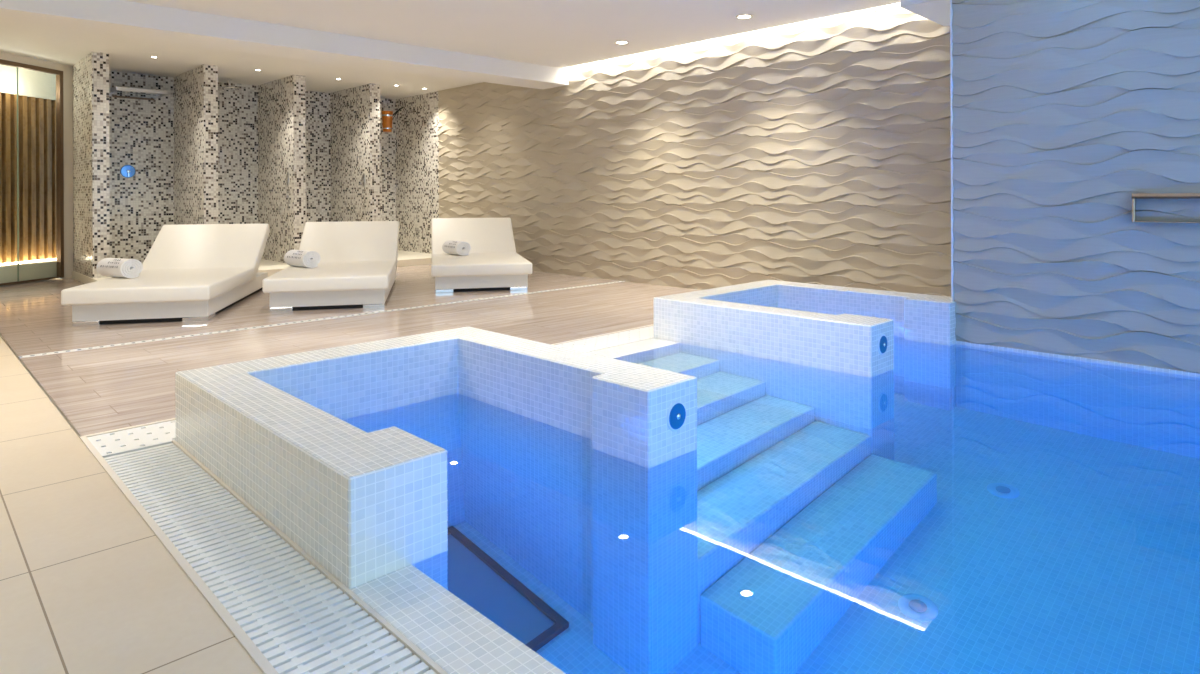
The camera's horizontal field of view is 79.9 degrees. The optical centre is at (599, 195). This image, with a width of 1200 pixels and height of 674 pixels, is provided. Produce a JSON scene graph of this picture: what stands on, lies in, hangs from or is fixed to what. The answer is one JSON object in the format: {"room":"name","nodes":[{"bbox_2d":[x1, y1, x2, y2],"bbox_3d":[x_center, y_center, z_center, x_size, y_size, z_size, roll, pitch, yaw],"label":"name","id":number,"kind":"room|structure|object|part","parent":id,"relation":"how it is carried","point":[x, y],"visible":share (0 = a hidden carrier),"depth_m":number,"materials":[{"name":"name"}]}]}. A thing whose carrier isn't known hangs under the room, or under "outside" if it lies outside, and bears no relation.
{"room":"indoor spa pool","nodes":[
{"label":"indoor spa pool","id":0,"kind":"room"},
{"bbox_2d":[0,64,56,282],"bbox_3d":[-7.243,-0.322,7.636,0.390,2.700,4.550,0,0,9],"label":"door","id":1,"kind":"structure","parent":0,"point":[36,89],"depth_m":8.92,"materials":[{"name":"brown wood"}]},
{"bbox_2d":[62,65,72,278],"bbox_3d":[-6.748,-0.314,9.108,0.086,2.720,0.195,0,0,-14],"label":"wall pier","id":2,"kind":"object","parent":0,"point":[67,70],"visible":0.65,"depth_m":9.07,"materials":[{"name":"beige paint"}]},
{"bbox_2d":[72,52,109,277],"bbox_3d":[-6.243,-0.326,8.768,0.165,2.700,1.350,0,0,-45],"label":"wall","id":3,"kind":"structure","parent":0,"point":[91,162],"depth_m":8.33,"materials":[{"name":"tile"}]},
{"bbox_2d":[0,52,63,284],"bbox_3d":[-7.038,-0.323,7.225,0.062,2.700,3.600,0,0,9],"label":"window","id":4,"kind":"structure","parent":3,"relation":"in","point":[7,59],"depth_m":8.96,"materials":[{"name":"brown wood"}]},
{"bbox_2d":[0,278,263,673],"bbox_3d":[-3.895,1.115,2.825,4.820,0.200,15.900,0,0,-45],"label":"floor","id":5,"kind":"structure","parent":0,"point":[87,586],"depth_m":1.91,"materials":[{"name":"beige tile"}]},
{"bbox_2d":[0,334,80,436],"bbox_3d":[-4.537,1.067,5.393,0.010,0.101,6.745,0,0,-45],"label":"trim","id":6,"kind":"structure","parent":5,"relation":"on","point":[4,340],"depth_m":3.68,"materials":[{"name":"metal"}]},
{"bbox_2d":[174,64,217,224],"bbox_3d":[-5.414,-0.329,9.586,0.165,2.700,1.350,0,0,-45],"label":"wall","id":7,"kind":"structure","parent":0,"point":[196,89],"depth_m":9.27,"materials":[{"name":"tile"}]},
{"bbox_2d":[0,21,481,99],"bbox_3d":[-5.893,-1.694,8.241,9.600,0.080,5.400,0,0,-45],"label":"ceiling","id":8,"kind":"structure","parent":0,"point":[61,46],"depth_m":8.88,"materials":[{"name":"white paint"}]},
{"bbox_2d":[219,79,239,89],"bbox_3d":[-5.265,-1.588,10.195,0.270,0.138,0.270,0,0,-45],"label":"shower","id":9,"kind":"object","parent":8,"relation":"attached to","point":[229,87],"visible":1,"depth_m":10.16,"materials":[{"name":"silver metal"}]},
{"bbox_2d":[72,250,430,283],"bbox_3d":[-4.535,1.080,10.308,4.778,0.275,2.150,0,0,-45],"label":"floor","id":10,"kind":"structure","parent":0,"point":[405,258],"depth_m":10.28,"materials":[{"name":"stone"}]},
{"bbox_2d":[109,71,395,263],"bbox_3d":[-5.157,-0.340,10.895,4.730,2.720,0.150,0,0,-45],"label":"wall","id":11,"kind":"structure","parent":0,"point":[141,132],"depth_m":9.99,"materials":[{"name":"tile"}]},
{"bbox_2d":[120,165,135,177],"bbox_3d":[-6.320,-0.328,9.604,0.176,0.176,0.060,0,0,-45],"label":"shower control","id":12,"kind":"object","parent":11,"relation":"attached to","point":[127,171],"visible":1,"depth_m":9.60,"materials":[{"name":"blue metal"}]},
{"bbox_2d":[111,86,167,100],"bbox_3d":[-6.159,-1.364,9.593,0.600,0.115,0.301,0,0,-45],"label":"shower","id":13,"kind":"object","parent":11,"relation":"attached to","point":[161,93],"visible":1,"depth_m":9.54,"materials":[{"name":"metal"}]},
{"bbox_3d":[-6.286,-1.318,9.665,0.480,0.025,0.021,0,0,-45],"label":"wall rail","id":14,"kind":"part","parent":13,"relation":"part of","materials":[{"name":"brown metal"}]},
{"bbox_3d":[-6.162,-1.389,9.597,0.540,0.015,0.250,0,0,-45],"label":"spray plate","id":15,"kind":"part","parent":13,"relation":"part of","materials":[{"name":"silver metal"}]},
{"bbox_2d":[258,75,305,262],"bbox_3d":[-4.617,-0.332,10.373,0.165,2.700,1.350,0,0,-45],"label":"wall","id":16,"kind":"structure","parent":0,"point":[281,102],"depth_m":10.12,"materials":[{"name":"tile"}]},
{"bbox_2d":[286,173,288,185],"bbox_3d":[-4.357,-0.223,9.976,0.025,0.180,0.090,0,0,-45],"label":"plate","id":17,"kind":"object","parent":16,"relation":"attached to","point":[287,174],"visible":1,"depth_m":9.98,"materials":[{"name":"metal"}]},
{"bbox_2d":[0,264,698,435],"bbox_3d":[-2.125,1.118,7.112,5.838,0.180,5.785,0,0,-45],"label":"deck","id":18,"kind":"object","parent":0,"point":[98,390],"visible":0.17,"depth_m":5.52,"materials":[{"name":"brown wood"}]},
{"bbox_2d":[61,224,269,325],"bbox_3d":[-3.946,0.672,6.814,1.060,0.727,2.300,0,0,-13],"label":"sun lounger","id":19,"kind":"object","parent":18,"relation":"on","point":[190,272],"visible":0.89,"depth_m":6.41,"materials":[{"name":"white paint"}]},
{"bbox_2d":[96,258,142,277],"bbox_3d":[-4.306,0.646,6.417,0.350,0.168,0.203,0,0,25],"label":"rolled towel","id":20,"kind":"object","parent":19,"relation":"on","point":[110,267],"visible":1,"depth_m":6.35,"materials":[{"name":"white fabric"}]},
{"bbox_2d":[18,281,624,357],"bbox_3d":[-1.723,1.031,6.550,5.615,0.015,0.060,0,0,-45],"label":"drain","id":21,"kind":"object","parent":18,"relation":"on","point":[617,281],"visible":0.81,"depth_m":5.72,"materials":[{"name":"white plastic"}]},
{"bbox_2d":[262,221,398,311],"bbox_3d":[-2.695,0.667,7.492,1.060,0.727,2.300,0,0,-13],"label":"sun lounger","id":22,"kind":"object","parent":18,"relation":"on","point":[357,266],"visible":0.98,"depth_m":6.87,"materials":[{"name":"white"}]},
{"bbox_2d":[284,250,320,267],"bbox_3d":[-3.038,0.641,7.305,0.350,0.168,0.203,0,0,37],"label":"rolled towel","id":23,"kind":"object","parent":22,"relation":"on","point":[300,258],"visible":1,"depth_m":7.22,"materials":[{"name":"white fabric"}]},
{"bbox_2d":[84,324,653,436],"bbox_3d":[-0.163,1.030,4.968,5.618,0.062,0.022,0,0,-45],"label":"trim","id":24,"kind":"structure","parent":18,"relation":"attached to","point":[171,419],"depth_m":3.19,"materials":[{"name":"white tile"}]},
{"bbox_2d":[431,218,531,292],"bbox_3d":[-1.501,0.662,8.694,1.060,0.727,2.300,0,0,-13],"label":"sun lounger","id":25,"kind":"object","parent":18,"relation":"on","point":[492,262],"visible":1,"depth_m":8.21,"materials":[{"name":"white"}]},
{"bbox_2d":[442,240,470,255],"bbox_3d":[-1.755,0.636,8.739,0.203,0.168,0.350,0,0,-41],"label":"rolled towel","id":26,"kind":"object","parent":25,"relation":"on","point":[462,248],"visible":1,"depth_m":8.64,"materials":[{"name":"white fabric"}]},
{"bbox_2d":[330,84,380,221],"bbox_3d":[-3.820,-0.335,11.160,0.165,2.700,1.350,0,0,-45],"label":"wall","id":27,"kind":"structure","parent":0,"point":[355,111],"depth_m":10.94,"materials":[{"name":"tile"}]},
{"bbox_2d":[362,175,364,186],"bbox_3d":[-3.560,-0.226,10.763,0.025,0.180,0.090,0,0,-45],"label":"plate","id":28,"kind":"object","parent":27,"relation":"attached to","point":[363,176],"visible":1,"depth_m":10.76,"materials":[{"name":"metal"}]},
{"bbox_2d":[350,565,565,673],"bbox_3d":[1.166,1.794,0.124,0.175,1.603,4.948,0,0,-45],"label":"wall","id":29,"kind":"structure","parent":0,"point":[458,638],"depth_m":1.66,"materials":[{"name":"tile"}]},
{"bbox_2d":[172,440,447,673],"bbox_3d":[0.542,1.026,0.620,0.011,0.063,6.526,0,0,-45],"label":"trim","id":30,"kind":"structure","parent":29,"relation":"attached to","point":[415,650],"depth_m":1.88,"materials":[{"name":"beige tile"}]},
{"bbox_2d":[124,0,899,67],"bbox_3d":[-0.316,-1.664,2.364,9.280,0.080,10.200,0,0,-45],"label":"ceiling","id":31,"kind":"structure","parent":0,"point":[552,33],"depth_m":6.59,"materials":[{"name":"white paint"}]},
{"bbox_2d":[0,0,568,88],"bbox_3d":[-4.009,-1.560,6.189,9.416,0.300,0.526,0,0,-43],"label":"beam","id":32,"kind":"structure","parent":31,"relation":"attached to","point":[122,18],"depth_m":6.74,"materials":[{"name":"white paint"}]},
{"bbox_2d":[614,41,628,43],"bbox_3d":[0.230,-1.624,7.596,0.156,0.010,0.156,0,0,-45],"label":"recessed light","id":33,"kind":"object","parent":31,"relation":"in","point":[616,42],"visible":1,"depth_m":7.58,"materials":[{"name":"silver metal"}]},
{"bbox_2d":[577,3,896,65],"bbox_3d":[1.181,-1.661,7.523,0.096,0.012,4.620,0,0,-45],"label":"led","id":34,"kind":"object","parent":31,"relation":"attached to","point":[896,3],"visible":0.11,"depth_m":7.23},
{"bbox_2d":[736,14,752,18],"bbox_3d":[1.312,-1.628,6.515,0.156,0.010,0.156,0,0,-45],"label":"recessed light","id":35,"kind":"object","parent":31,"relation":"in","point":[743,16],"visible":1,"depth_m":6.50,"materials":[{"name":"silver metal"}]},
{"bbox_2d":[900,0,949,25],"bbox_3d":[2.707,-1.563,5.422,0.880,0.335,0.505,0,0,-45],"label":"beam","id":36,"kind":"structure","parent":31,"relation":"attached to","point":[938,11],"depth_m":5.34,"materials":[{"name":"white paint"}]},
{"bbox_2d":[396,3,950,296],"bbox_3d":[-0.214,-0.309,9.135,0.168,2.820,9.300,0,0,-45],"label":"wall","id":37,"kind":"structure","parent":0,"point":[817,151],"depth_m":7.53,"materials":[{"name":"beige stone"}]},
{"bbox_2d":[382,107,403,131],"bbox_3d":[-3.466,-1.291,12.040,0.415,0.449,0.184,0,0,-45],"label":"shower","id":38,"kind":"object","parent":37,"relation":"attached to","point":[387,116],"visible":1,"depth_m":11.89,"materials":[{"name":"orange metal"}]},
{"bbox_2d":[952,0,1199,372],"bbox_3d":[3.790,-0.365,4.136,1.093,2.700,2.959,0,0,-45],"label":"wall","id":39,"kind":"structure","parent":0,"point":[1064,111],"depth_m":4.30,"materials":[{"name":"beige stone"}]},
{"bbox_2d":[950,0,953,300],"bbox_3d":[2.367,-0.209,4.817,0.028,3.000,0.010,0,0,-45],"label":"trim","id":40,"kind":"structure","parent":39,"relation":"attached to","point":[951,9],"depth_m":4.81,"materials":[{"name":"white plastic"}]},
{"bbox_2d":[955,341,1199,376],"bbox_3d":[4.045,0.976,3.118,0.015,0.023,4.759,0,0,-45],"label":"trim","id":41,"kind":"structure","parent":39,"relation":"attached to","point":[1172,371],"depth_m":4.27,"materials":[{"name":"tile"}]},
{"bbox_2d":[1132,193,1199,222],"bbox_3d":[3.364,0.067,3.759,0.069,0.164,0.925,0,0,-45],"label":"handrail","id":42,"kind":"object","parent":39,"relation":"attached to","point":[1135,196],"visible":1,"depth_m":3.97,"materials":[{"name":"silver metal"}]},
{"bbox_3d":[-0.047,1.123,4.858,5.648,0.155,0.343,0,0,-45],"label":"floor","id":43,"kind":"structure","parent":0,"visible":0},
{"bbox_2d":[87,420,175,457],"bbox_3d":[-1.915,1.023,3.003,0.341,0.029,0.306,0,0,-45],"label":"grate","id":44,"kind":"object","parent":43,"relation":"on","point":[159,434],"visible":0.8,"depth_m":2.97,"materials":[{"name":"white plastic"}]},
{"bbox_2d":[555,326,653,351],"bbox_3d":[-0.244,1.016,4.652,4.346,0.029,0.306,0,0,-45],"label":"grate","id":45,"kind":"object","parent":43,"relation":"on","point":[600,342],"visible":0.17,"depth_m":4.96,"materials":[{"name":"white plastic"}]},
{"bbox_3d":[2.167,2.567,2.218,4.538,0.150,6.526,0,0,-45],"label":"floor","id":46,"kind":"structure","parent":0,"visible":0},
{"bbox_2d":[175,326,696,588],"bbox_3d":[-0.671,1.636,2.883,1.437,1.833,1.597,0,0,-45],"label":"wall","id":47,"kind":"structure","parent":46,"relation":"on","point":[366,507],"depth_m":2.67,"materials":[{"name":"tile"}]},
{"bbox_3d":[0.292,0.841,2.736,0.100,0.100,0.014,0,0,-45],"label":"button plate","id":48,"kind":"part","parent":47,"relation":"part of","materials":[{"name":"blue plastic"}]},
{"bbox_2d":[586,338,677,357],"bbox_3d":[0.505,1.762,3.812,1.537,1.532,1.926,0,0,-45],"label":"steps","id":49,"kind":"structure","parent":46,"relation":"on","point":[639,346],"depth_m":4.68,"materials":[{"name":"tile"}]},
{"bbox_2d":[343,335,1199,673],"bbox_3d":[2.013,1.772,2.174,4.256,1.560,6.375,0,0,-45],"label":"pool water","id":50,"kind":"object","parent":46,"relation":"on","point":[955,508],"visible":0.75,"depth_m":2.16,"materials":[{"name":"blue liquid"}]},
{"bbox_2d":[653,280,955,377],"bbox_3d":[1.464,1.628,4.991,1.482,1.833,1.597,0,0,-45],"label":"wall","id":51,"kind":"structure","parent":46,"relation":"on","point":[849,330],"depth_m":4.72,"materials":[{"name":"tile"}]},
{"bbox_3d":[1.580,0.831,4.007,0.100,0.100,0.014,0,0,-45],"label":"button plate","id":52,"kind":"part","parent":51,"relation":"part of","materials":[{"name":"blue plastic"}]},
{"bbox_3d":[0.451,1.121,0.530,0.277,0.155,6.526,0,0,-45],"label":"floor","id":53,"kind":"structure","parent":0,"visible":0},
{"bbox_2d":[79,436,278,673],"bbox_3d":[0.244,1.027,0.557,0.020,0.064,6.855,0,0,-45],"label":"trim","id":54,"kind":"structure","parent":53,"relation":"on","point":[234,627],"depth_m":1.89,"materials":[{"name":"beige tile"}]},
{"bbox_2d":[104,443,436,673],"bbox_3d":[-0.314,1.017,1.307,0.237,0.028,4.307,0,0,-45],"label":"grate","id":55,"kind":"object","parent":53,"relation":"on","point":[300,621],"visible":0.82,"depth_m":1.88,"materials":[{"name":"white plastic"}]}
]}

